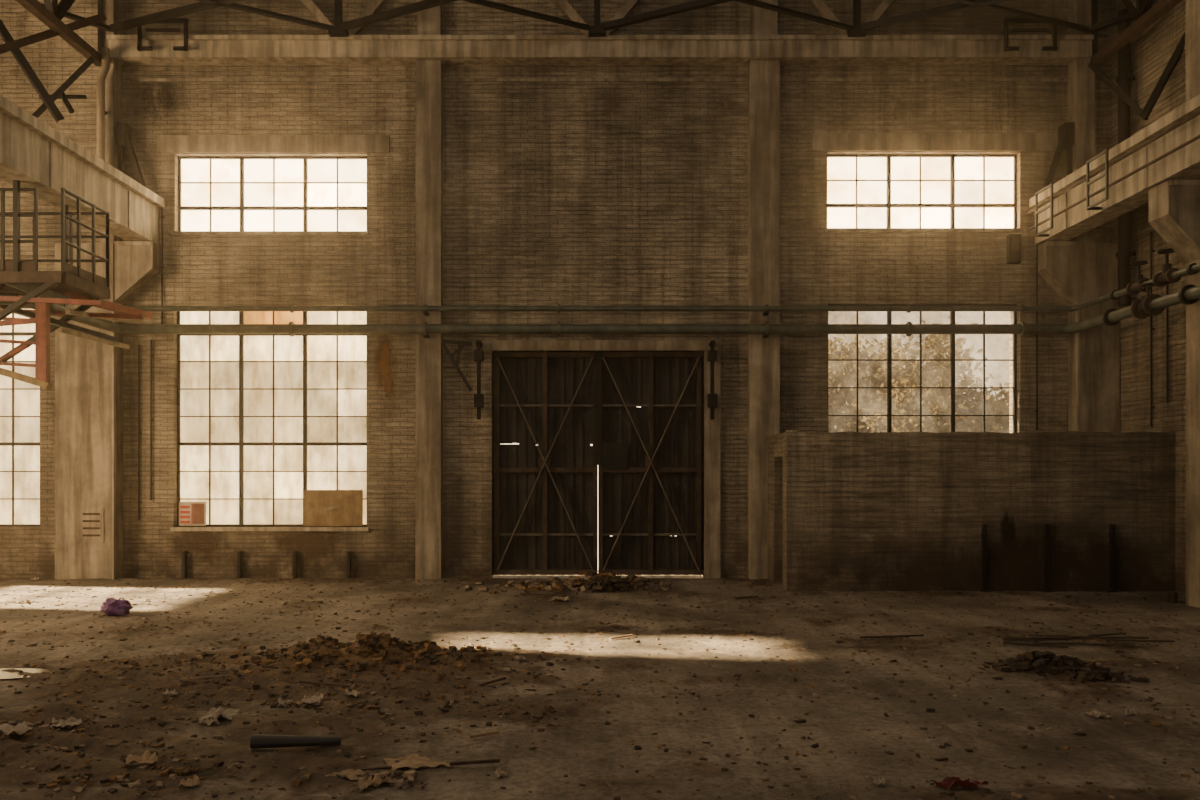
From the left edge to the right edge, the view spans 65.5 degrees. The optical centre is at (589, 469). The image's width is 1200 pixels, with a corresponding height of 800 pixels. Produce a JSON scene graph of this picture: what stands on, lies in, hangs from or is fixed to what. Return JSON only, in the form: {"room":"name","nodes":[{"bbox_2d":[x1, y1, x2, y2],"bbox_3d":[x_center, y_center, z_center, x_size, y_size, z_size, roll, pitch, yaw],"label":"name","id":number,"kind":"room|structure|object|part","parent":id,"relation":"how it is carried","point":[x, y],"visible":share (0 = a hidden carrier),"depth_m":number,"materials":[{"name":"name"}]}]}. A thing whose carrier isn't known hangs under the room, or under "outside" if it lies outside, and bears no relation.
{"room":"abandoned factory hall","nodes":[
{"label":"abandoned factory hall","id":0,"kind":"room"},
{"bbox_2d":[0,180,143,361],"bbox_3d":[-7.625,-2.667,12.660,2.586,2.626,1.200,0,0,0],"label":"access platform","id":1,"kind":"object","parent":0,"point":[71,278],"depth_m":12.18,"materials":[{"name":"brown metal"}]},
{"bbox_2d":[0,284,152,348],"bbox_3d":[-7.512,-2.282,13.420,1.326,0.819,2.713,0,0,0],"label":"gantry","id":2,"kind":"object","parent":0,"point":[74,330],"depth_m":13.33,"materials":[{"name":"brown metal"}]},
{"bbox_2d":[0,289,52,388],"bbox_3d":[-7.733,-1.761,12.440,1.090,1.358,0.120,0,0,0],"label":"frame","id":3,"kind":"object","parent":2,"relation":"attached to","point":[41,320],"depth_m":12.39,"materials":[{"name":"red metal"}]},
{"bbox_2d":[0,0,1109,577],"bbox_3d":[-3.167,-3.900,15.750,24.467,11.400,0.400,0,0,0],"label":"wall","id":4,"kind":"structure","parent":0,"point":[555,193],"depth_m":15.55,"materials":[{"name":"brick"}]},
{"bbox_2d":[0,307,39,526],"bbox_3d":[-10.792,-0.900,15.705,3.250,3.700,0.090,0,0,0],"label":"window","id":5,"kind":"structure","parent":4,"relation":"in","point":[12,333],"depth_m":15.69,"materials":[{"name":"metal"}]},
{"bbox_2d":[0,309,39,523],"bbox_3d":[-10.792,-0.900,15.720,3.250,3.700,0.008,0,0,0],"label":"window panes","id":6,"kind":"structure","parent":5,"relation":"attached to","point":[26,402],"depth_m":15.72,"materials":[{"name":"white glass"}]},
{"bbox_2d":[137,345,141,519],"bbox_3d":[-7.500,-0.625,15.527,0.060,2.917,0.043,0,0,0],"label":"conduit","id":7,"kind":"object","parent":4,"relation":"attached to","point":[138,362],"visible":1,"depth_m":15.51,"materials":[{"name":"metal"}]},
{"bbox_2d":[149,340,153,499],"bbox_3d":[-7.300,-0.833,15.527,0.060,2.667,0.043,0,0,0],"label":"conduit","id":8,"kind":"object","parent":4,"relation":"attached to","point":[150,355],"visible":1,"depth_m":15.51,"materials":[{"name":"metal"}]},
{"bbox_2d":[137,82,173,117],"bbox_3d":[-7.250,-6.167,15.546,1.000,1.000,0.001,0,0,0],"label":"soot stain","id":9,"kind":"object","parent":4,"relation":"attached to","point":[165,98],"visible":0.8,"depth_m":15.55,"materials":[{"name":"brown brick"}]},
{"bbox_2d":[160,208,164,323],"bbox_3d":[-7.117,-3.375,15.527,0.060,2.083,0.043,0,0,0],"label":"conduit","id":10,"kind":"object","parent":4,"relation":"attached to","point":[161,216],"visible":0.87,"depth_m":15.51,"materials":[{"name":"metal"}]},
{"bbox_2d":[182,551,186,578],"bbox_3d":[-6.733,1.575,15.499,0.050,0.450,0.099,0,0,0],"label":"stub","id":11,"kind":"object","parent":4,"relation":"attached to","point":[184,553],"depth_m":15.45,"materials":[{"name":"metal"}]},
{"bbox_2d":[176,532,217,557],"bbox_3d":[-6.500,1.250,15.546,1.400,0.700,0.001,0,0,0],"label":"rust stain","id":12,"kind":"object","parent":4,"relation":"attached to","point":[203,542],"visible":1,"depth_m":15.55,"materials":[{"name":"brown paint"}]},
{"bbox_2d":[237,551,241,577],"bbox_3d":[-5.817,1.575,15.499,0.050,0.450,0.099,0,0,0],"label":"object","id":13,"kind":"structure","parent":4,"relation":"attached to","point":[239,553],"depth_m":15.45,"materials":[{"name":"metal"}]},
{"bbox_2d":[177,311,366,526],"bbox_3d":[-5.325,-0.900,15.705,3.217,3.700,0.090,0,0,0],"label":"window","id":14,"kind":"structure","parent":4,"relation":"in","point":[241,443],"depth_m":15.68,"materials":[{"name":"metal"}]},
{"bbox_2d":[180,311,366,523],"bbox_3d":[-5.325,-0.900,15.720,3.217,3.700,0.008,0,0,0],"label":"window panes","id":15,"kind":"structure","parent":14,"relation":"attached to","point":[192,348],"depth_m":15.72,"materials":[{"name":"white glass"}]},
{"bbox_2d":[178,156,366,230],"bbox_3d":[-5.317,-4.617,15.705,3.200,1.300,0.090,0,0,0],"label":"window","id":16,"kind":"structure","parent":4,"relation":"in","point":[305,207],"depth_m":15.67,"materials":[{"name":"metal"}]},
{"bbox_2d":[181,159,366,230],"bbox_3d":[-5.317,-4.617,15.720,3.200,1.300,0.008,0,0,0],"label":"window panes","id":17,"kind":"structure","parent":16,"relation":"attached to","point":[192,170],"depth_m":15.72,"materials":[{"name":"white glass"}]},
{"bbox_2d":[292,551,296,578],"bbox_3d":[-4.900,1.575,15.499,0.050,0.450,0.099,0,0,0],"label":"stub","id":18,"kind":"object","parent":4,"relation":"attached to","point":[294,553],"depth_m":15.45,"materials":[{"name":"metal"}]},
{"bbox_2d":[274,531,337,555],"bbox_3d":[-4.667,1.200,15.546,1.800,0.700,0.001,0,0,0],"label":"rust stain","id":19,"kind":"object","parent":4,"relation":"attached to","point":[307,541],"visible":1,"depth_m":15.55,"materials":[{"name":"brown paint"}]},
{"bbox_2d":[347,551,350,578],"bbox_3d":[-4.000,1.575,15.499,0.050,0.450,0.099,0,0,0],"label":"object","id":20,"kind":"structure","parent":4,"relation":"attached to","point":[348,552],"depth_m":15.45,"materials":[{"name":"metal"}]},
{"bbox_2d":[376,338,394,396],"bbox_3d":[-3.400,-1.667,15.546,0.480,1.600,0.001,0,0,0],"label":"rust stain","id":21,"kind":"object","parent":4,"relation":"attached to","point":[384,365],"visible":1,"depth_m":15.55,"materials":[{"name":"brown paint"}]},
{"bbox_2d":[474,340,483,419],"bbox_3d":[-1.833,-1.483,15.380,0.140,1.299,0.180,0,0,0],"label":"bracket","id":22,"kind":"object","parent":4,"relation":"attached to","point":[478,354],"depth_m":15.34,"materials":[{"name":"black metal"}]},
{"bbox_2d":[415,0,779,579],"bbox_3d":[0.125,-3.900,15.422,5.983,11.400,0.295,0,0,0],"label":"pilasters","id":23,"kind":"object","parent":4,"relation":"attached to","point":[763,75],"depth_m":15.33,"materials":[{"name":"concrete"}]},
{"bbox_3d":[-2.183,-1.714,15.300,0.510,0.854,0.050,0,0,0],"label":"pipe support bracket","id":24,"kind":"part","parent":23,"relation":"part of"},
{"bbox_2d":[171,228,1023,530],"bbox_3d":[0.117,-1.500,15.575,14.167,5.033,0.150,0,0,0],"label":"trim","id":25,"kind":"structure","parent":4,"relation":"attached to","point":[826,229],"depth_m":15.50,"materials":[{"name":"concrete"}]},
{"bbox_2d":[179,502,205,525],"bbox_3d":[-6.658,0.733,15.626,0.450,0.400,0.028,0,0,0],"label":"warning sign","id":26,"kind":"object","parent":25,"relation":"on","point":[190,513],"visible":1,"depth_m":15.62,"materials":[{"name":"paper"}]},
{"bbox_2d":[303,490,362,525],"bbox_3d":[-4.292,0.633,15.588,0.983,0.600,0.045,0,0,0],"label":"plywood board","id":27,"kind":"object","parent":25,"relation":"on","point":[320,507],"visible":1,"depth_m":15.57,"materials":[{"name":"wood"}]},
{"bbox_2d":[478,340,720,577],"bbox_3d":[0.150,-0.175,15.565,4.033,3.950,0.170,0,0,0],"label":"door frame","id":28,"kind":"structure","parent":4,"relation":"in","point":[711,459],"depth_m":15.50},
{"bbox_2d":[492,351,703,574],"bbox_3d":[0.135,-0.107,15.640,3.537,3.753,0.176,0,0,0],"label":"door","id":29,"kind":"structure","parent":28,"relation":"attached to","point":[630,501],"depth_m":15.70,"materials":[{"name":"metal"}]},
{"bbox_2d":[107,35,1093,81],"bbox_3d":[0.167,-6.775,15.380,16.067,0.617,0.380,0,0,0],"label":"beam","id":30,"kind":"structure","parent":4,"relation":"attached to","point":[203,49],"depth_m":15.25,"materials":[{"name":"concrete"}]},
{"bbox_2d":[137,18,188,50],"bbox_3d":[-6.925,-7.057,15.178,0.817,0.513,0.145,0,0,0],"label":"frame","id":31,"kind":"object","parent":30,"relation":"attached to","point":[185,21],"visible":0.89,"depth_m":15.11,"materials":[{"name":"metal"}]},
{"bbox_2d":[1004,18,1057,50],"bbox_3d":[7.142,-7.057,15.178,0.850,0.513,0.145,0,0,0],"label":"frame","id":32,"kind":"object","parent":30,"relation":"attached to","point":[1054,47],"visible":0.91,"depth_m":15.11,"materials":[{"name":"metal"}]},
{"bbox_2d":[157,133,1056,152],"bbox_3d":[0.283,-5.442,15.545,14.967,0.317,0.050,0,0,0],"label":"window lintels","id":33,"kind":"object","parent":4,"relation":"attached to","point":[820,141],"depth_m":15.52,"materials":[{"name":"concrete"}]},
{"bbox_2d":[707,340,716,419],"bbox_3d":[2.017,-1.483,15.380,0.140,1.299,0.180,0,0,0],"label":"bracket","id":34,"kind":"object","parent":4,"relation":"attached to","point":[711,354],"depth_m":15.34,"materials":[{"name":"black metal"}]},
{"bbox_2d":[827,154,1016,227],"bbox_3d":[5.558,-4.658,15.705,3.217,1.283,0.090,0,0,0],"label":"window","id":35,"kind":"structure","parent":4,"relation":"in","point":[952,205],"depth_m":15.67,"materials":[{"name":"metal"}]},
{"bbox_2d":[827,157,1012,227],"bbox_3d":[5.558,-4.658,15.720,3.217,1.283,0.008,0,0,0],"label":"window panes","id":36,"kind":"structure","parent":35,"relation":"attached to","point":[838,168],"depth_m":15.72,"materials":[{"name":"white glass"}]},
{"bbox_2d":[828,304,1016,432],"bbox_3d":[5.567,-0.917,15.705,3.200,3.733,0.090,0,0,0],"label":"window","id":37,"kind":"structure","parent":4,"relation":"in","point":[889,359],"depth_m":15.68,"materials":[{"name":"metal"}]},
{"bbox_2d":[828,311,1012,432],"bbox_3d":[5.567,-0.917,15.720,3.200,3.733,0.008,0,0,0],"label":"window panes","id":38,"kind":"structure","parent":37,"relation":"attached to","point":[935,401],"depth_m":15.72,"materials":[{"name":"clear glass"}]},
{"bbox_2d":[1006,234,1020,263],"bbox_3d":[7.033,-3.667,15.475,0.200,0.467,0.149,0,0,0],"label":"junction box","id":39,"kind":"object","parent":4,"relation":"attached to","point":[1013,241],"visible":1,"depth_m":15.43,"materials":[{"name":"metal"}]},
{"bbox_2d":[1034,244,1038,429],"bbox_3d":[7.433,-2.250,15.527,0.060,3.167,0.043,0,0,0],"label":"conduit","id":40,"kind":"object","parent":4,"relation":"attached to","point":[1036,258],"visible":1,"depth_m":15.51,"materials":[{"name":"metal"}]},
{"bbox_2d":[0,578,1199,799],"bbox_3d":[-3.167,1.689,5.550,24.467,0.305,20.000,0,0,0],"label":"floor","id":41,"kind":"structure","parent":0,"point":[1107,764],"depth_m":7.58,"materials":[{"name":"concrete"}]},
{"bbox_2d":[0,668,49,678],"bbox_3d":[-5.118,1.769,8.113,0.851,0.001,0.440,0,0,0],"label":"puddle","id":42,"kind":"object","parent":41,"relation":"on","point":[3,675],"visible":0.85,"depth_m":8.15,"materials":[{"name":"grey liquid"}]},
{"bbox_2d":[0,95,164,244],"bbox_3d":[-7.395,-4.195,7.540,0.650,0.890,15.980,0,0,0],"label":"crane runway beam","id":43,"kind":"object","parent":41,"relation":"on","point":[33,153],"visible":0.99,"depth_m":12.93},
{"bbox_2d":[97,47,109,160],"bbox_3d":[-7.890,-5.750,15.185,0.200,2.167,0.230,0,0,0],"label":"vent pipe","id":44,"kind":"object","parent":43,"relation":"attached to","point":[105,67],"visible":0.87,"depth_m":15.08,"materials":[{"name":"metal"}]},
{"bbox_2d":[116,122,145,186],"bbox_3d":[-7.558,-5.117,15.424,0.433,1.167,0.248,0,0,0],"label":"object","id":45,"kind":"object","parent":43,"relation":"on","point":[123,130],"depth_m":15.36,"materials":[{"name":"brown metal"}]},
{"bbox_2d":[0,285,1199,337],"bbox_3d":[-3.511,-2.283,9.938,22.878,0.250,10.775,0,0,0],"label":"pipe","id":46,"kind":"object","parent":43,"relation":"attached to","point":[1188,294],"visible":0.95,"depth_m":15.05,"materials":[{"name":"metal"}]},
{"bbox_2d":[1131,283,1164,318],"bbox_3d":[7.800,-2.367,13.050,0.300,0.460,0.320,0,0,0],"label":"valve","id":47,"kind":"object","parent":46,"relation":"attached to","point":[1140,309],"visible":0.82,"depth_m":13.03,"materials":[{"name":"metal"}]},
{"bbox_2d":[103,263,1199,315],"bbox_3d":[-3.514,-2.609,9.938,22.872,0.155,10.775,0,0,0],"label":"pipe","id":48,"kind":"object","parent":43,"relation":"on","point":[1194,268],"visible":0.68,"depth_m":15.09,"materials":[{"name":"metal"}]},
{"bbox_2d":[1125,261,1151,295],"bbox_3d":[7.850,-2.745,13.350,0.232,0.451,0.320,0,0,0],"label":"valve","id":49,"kind":"object","parent":48,"relation":"attached to","point":[1132,289],"visible":0.91,"depth_m":13.33,"materials":[{"name":"metal"}]},
{"bbox_2d":[1153,248,1180,286],"bbox_3d":[7.850,-2.755,12.700,0.232,0.471,0.320,0,0,0],"label":"valve","id":50,"kind":"object","parent":48,"relation":"attached to","point":[1163,278],"visible":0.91,"depth_m":12.67,"materials":[{"name":"metal"}]},
{"bbox_2d":[55,0,160,579],"bbox_3d":[-7.942,-3.895,15.395,1.583,11.390,0.350,0,0,0],"label":"column","id":51,"kind":"structure","parent":41,"relation":"on","point":[88,373],"depth_m":15.23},
{"bbox_2d":[79,508,103,542],"bbox_3d":[-8.130,0.900,15.219,0.400,0.567,0.013,0,0,0],"label":"notice","id":52,"kind":"object","parent":51,"relation":"attached to","point":[91,520],"visible":1,"depth_m":15.22,"materials":[{"name":"beige paper"}]},
{"bbox_2d":[99,598,132,615],"bbox_3d":[-5.839,1.679,11.502,0.392,0.212,0.280,0,0,0],"label":"plastic bag","id":53,"kind":"object","parent":41,"relation":"on","point":[111,606],"visible":1,"depth_m":11.43,"materials":[{"name":"purple plastic"}]},
{"bbox_2d":[0,700,426,792],"bbox_3d":[-2.542,1.766,6.172,3.220,0.097,1.996,0,0,0],"label":"plaster","id":54,"kind":"object","parent":41,"relation":"on","point":[410,774],"visible":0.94,"depth_m":5.38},
{"bbox_2d":[125,750,449,790],"bbox_3d":[-1.836,1.754,5.477,2.007,0.069,0.667,0,0,0],"label":"cardboard pieces","id":55,"kind":"object","parent":41,"relation":"on","point":[412,761],"visible":1,"depth_m":5.60,"materials":[{"name":"brown cardboard"}]},
{"bbox_2d":[250,734,340,748],"bbox_3d":[-1.885,1.733,5.998,0.554,0.089,0.110,0,0,-9],"label":"tube","id":56,"kind":"object","parent":41,"relation":"on","point":[258,741],"visible":1,"depth_m":5.96,"materials":[{"name":"black metal"}]},
{"bbox_2d":[119,633,553,689],"bbox_3d":[-2.334,1.668,8.581,3.984,0.303,1.846,0,0,-10],"label":"pile","id":57,"kind":"object","parent":41,"relation":"on","point":[424,648],"visible":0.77,"depth_m":8.49,"materials":[{"name":"brown soil"}]},
{"bbox_2d":[89,593,941,771],"bbox_3d":[-0.211,1.758,9.973,8.067,0.115,6.073,0,0,-44],"label":"sticks","id":58,"kind":"object","parent":41,"relation":"on","point":[446,704],"visible":0.96,"depth_m":7.67,"materials":[{"name":"brown wood"}]},
{"bbox_2d":[454,570,671,593],"bbox_3d":[-0.388,1.701,14.340,3.333,0.251,1.663,0,0,0],"label":"rubble pile","id":59,"kind":"object","parent":41,"relation":"on","point":[600,581],"visible":1,"depth_m":14.05,"materials":[{"name":"brown stone"}]},
{"bbox_2d":[0,577,1136,785],"bbox_3d":[-2.975,1.756,10.737,6.943,0.082,14.447,0,0,-35],"label":"paper litter","id":60,"kind":"object","parent":41,"relation":"on","point":[214,713],"visible":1,"depth_m":6.72,"materials":[{"name":"beige paper"}]},
{"bbox_2d":[0,579,1199,799],"bbox_3d":[-0.202,1.697,9.453,16.837,0.311,11.444,0,0,0],"label":"debris","id":61,"kind":"object","parent":41,"relation":"on","point":[79,752],"visible":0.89,"depth_m":7.59,"materials":[{"name":"brown soil"}]},
{"bbox_2d":[930,777,988,789],"bbox_3d":[2.078,1.760,5.265,0.313,0.056,0.105,0,0,-11],"label":"rag","id":62,"kind":"object","parent":41,"relation":"on","point":[948,782],"visible":1,"depth_m":5.25,"materials":[{"name":"red fabric"}]},
{"bbox_2d":[979,524,990,591],"bbox_3d":[5.826,1.300,13.777,0.140,1.000,0.073,0,0,0],"label":"post","id":63,"kind":"object","parent":41,"relation":"on","point":[984,526],"visible":1,"depth_m":13.76,"materials":[{"name":"metal"}]},
{"bbox_2d":[1042,524,1053,591],"bbox_3d":[6.755,1.300,13.777,0.140,1.000,0.073,0,0,0],"label":"post","id":64,"kind":"object","parent":41,"relation":"on","point":[1047,526],"visible":1,"depth_m":13.76,"materials":[{"name":"metal"}]},
{"bbox_2d":[984,650,1149,683],"bbox_3d":[4.224,1.725,8.312,1.225,0.187,0.957,0,0,0],"label":"heap","id":65,"kind":"object","parent":41,"relation":"on","point":[1073,667],"visible":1,"depth_m":8.23,"materials":[{"name":"soil"}]},
{"bbox_2d":[1038,0,1119,432],"bbox_3d":[8.050,-3.895,15.395,1.200,11.390,0.350,0,0,0],"label":"column","id":66,"kind":"structure","parent":41,"relation":"on","point":[1079,269],"depth_m":15.23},
{"bbox_2d":[1003,633,1174,646],"bbox_3d":[5.108,1.767,9.726,1.716,0.050,0.682,0,0,0],"label":"scraps","id":67,"kind":"object","parent":41,"relation":"on","point":[1102,636],"visible":1,"depth_m":9.61,"materials":[{"name":"brown wood"}]},
{"bbox_2d":[1107,524,1118,591],"bbox_3d":[7.714,1.300,13.777,0.140,1.000,0.073,0,0,0],"label":"post","id":68,"kind":"object","parent":41,"relation":"on","point":[1111,526],"visible":1,"depth_m":13.76,"materials":[{"name":"metal"}]},
{"bbox_2d":[1029,94,1199,244],"bbox_3d":[7.625,-4.195,7.540,0.650,0.890,15.980,0,0,0],"label":"crane runway beam","id":69,"kind":"object","parent":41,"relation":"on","point":[1132,192],"visible":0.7,"depth_m":12.90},
{"bbox_2d":[1044,122,1073,186],"bbox_3d":[7.725,-5.117,15.424,0.433,1.167,0.248,0,0,0],"label":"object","id":70,"kind":"object","parent":69,"relation":"on","point":[1065,131],"depth_m":15.36,"materials":[{"name":"brown metal"}]},
{"bbox_2d":[1027,111,1199,236],"bbox_3d":[7.293,-4.123,8.500,0.215,0.714,13.900,0,0,0],"label":"frames","id":71,"kind":"object","parent":69,"relation":"attached to","point":[1106,151],"visible":1,"depth_m":13.29,"materials":[{"name":"metal"}]},
{"bbox_2d":[1168,592,1178,603],"bbox_3d":[7.870,1.725,12.595,0.130,0.150,0.127,0,0,0],"label":"stub","id":72,"kind":"object","parent":41,"relation":"on","point":[1173,596],"visible":1,"depth_m":12.56,"materials":[{"name":"metal"}]},
{"bbox_2d":[1149,0,1199,607],"bbox_3d":[8.055,-3.895,12.220,1.210,11.390,0.460,0,0,0],"label":"column","id":73,"kind":"structure","parent":41,"relation":"on","point":[1174,205],"depth_m":12.25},
{"bbox_2d":[768,433,783,588],"bbox_3d":[2.997,0.620,14.775,0.160,2.360,1.550,0,0,0],"label":"wall","id":74,"kind":"structure","parent":0,"point":[775,442],"depth_m":14.80,"materials":[{"name":"brick"}]},
{"bbox_2d":[784,430,1174,591],"bbox_3d":[5.774,0.600,13.909,5.785,2.401,0.179,0,0,0],"label":"wall","id":75,"kind":"structure","parent":0,"point":[857,504],"depth_m":13.82,"materials":[{"name":"brick"}]},
{"bbox_2d":[1001,514,1014,549],"bbox_3d":[6.186,0.900,13.813,0.280,0.840,0.001,0,0,0],"label":"oil splash","id":76,"kind":"object","parent":75,"relation":"attached to","point":[1008,530],"visible":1,"depth_m":13.81,"materials":[{"name":"black liquid"}]},
{"bbox_2d":[972,529,1130,591],"bbox_3d":[6.900,1.200,13.814,3.400,1.200,0.001,0,0,0],"label":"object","id":77,"kind":"object","parent":75,"relation":"attached to","point":[1022,560],"visible":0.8,"depth_m":13.81,"materials":[{"name":"black"}]},
{"bbox_2d":[1110,0,1185,593],"bbox_3d":[8.867,-3.900,5.550,0.400,11.400,20.000,0,0,0],"label":"wall","id":78,"kind":"structure","parent":0,"point":[1152,49],"depth_m":14.30,"materials":[{"name":"brick"}]},
{"bbox_2d":[1116,8,1134,306],"bbox_3d":[8.522,-4.958,14.850,0.285,4.683,0.234,0,0,0],"label":"downpipe","id":79,"kind":"object","parent":78,"relation":"attached to","point":[1124,77],"visible":0.66,"depth_m":14.78,"materials":[{"name":"metal"}]},
{"bbox_2d":[1088,32,1184,119],"bbox_3d":[8.392,-6.084,14.159,0.378,1.675,1.955,0,0,-27],"label":"brace","id":80,"kind":"object","parent":78,"relation":"attached to","point":[1144,114],"visible":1,"depth_m":13.91,"materials":[{"name":"metal"}]},
{"bbox_2d":[1150,231,1154,426],"bbox_3d":[8.640,-2.167,14.350,0.049,3.000,0.060,0,0,0],"label":"cable","id":81,"kind":"object","parent":78,"relation":"attached to","point":[1151,250],"visible":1,"depth_m":14.34,"materials":[{"name":"metal"}]},
{"bbox_2d":[1166,284,1170,402],"bbox_3d":[8.640,-2.000,13.950,0.049,2.000,0.060,0,0,0],"label":"cable","id":82,"kind":"object","parent":78,"relation":"attached to","point":[1167,335],"visible":0.66,"depth_m":13.94,"materials":[{"name":"metal"}]},
{"label":"outside","id":83,"kind":"structure","parent":0,"visible":0},
{"bbox_2d":[846,311,1008,402],"bbox_3d":[7.600,-2.200,21.550,10.800,8.000,0.001,0,0,0],"label":"sky backdrop","id":84,"kind":"structure","parent":83,"point":[1002,339],"depth_m":21.55,"materials":[{"name":"white"}]},
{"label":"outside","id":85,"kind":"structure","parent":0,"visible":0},
{"bbox_2d":[828,337,992,429],"bbox_3d":[5.784,-0.553,18.216,4.097,4.722,3.533,0,0,40],"label":"tree","id":86,"kind":"object","parent":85,"point":[885,337],"visible":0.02,"depth_m":18.07,"materials":[{"name":"green plant"}]},
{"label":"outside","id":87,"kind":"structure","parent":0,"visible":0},
{"bbox_2d":[843,366,1007,432],"bbox_3d":[6.465,-0.263,18.043,3.539,4.143,3.499,0,0,0],"label":"tree","id":88,"kind":"object","parent":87,"point":[957,394],"visible":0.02,"depth_m":16.88,"materials":[{"name":"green plant"}]},
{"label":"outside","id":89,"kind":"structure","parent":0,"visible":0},
{"bbox_2d":[492,443,702,577],"bbox_3d":[0.133,-0.158,16.400,4.600,4.017,0.900,0,0,0],"label":"yard","id":90,"kind":"structure","parent":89,"point":[494,576],"depth_m":15.95,"materials":[{"name":"beige"}]},
{"bbox_3d":[-3.167,-9.750,5.550,24.467,0.300,20.800,0,0,0],"label":"ceiling","id":91,"kind":"structure","parent":0,"visible":0},
{"bbox_2d":[14,0,1181,65],"bbox_3d":[0.298,-8.073,10.775,21.535,2.953,9.400,0,0,0],"label":"roof truss","id":92,"kind":"structure","parent":91,"relation":"attached to","point":[50,14],"depth_m":14.70,"materials":[{"name":"metal"}]},
{"bbox_2d":[0,13,106,122],"bbox_3d":[-8.312,-6.052,14.001,0.642,2.300,2.018,0,0,41],"label":"brace","id":93,"kind":"object","parent":92,"relation":"attached to","point":[12,45],"visible":0.82,"depth_m":13.92,"materials":[{"name":"metal"}]}
]}

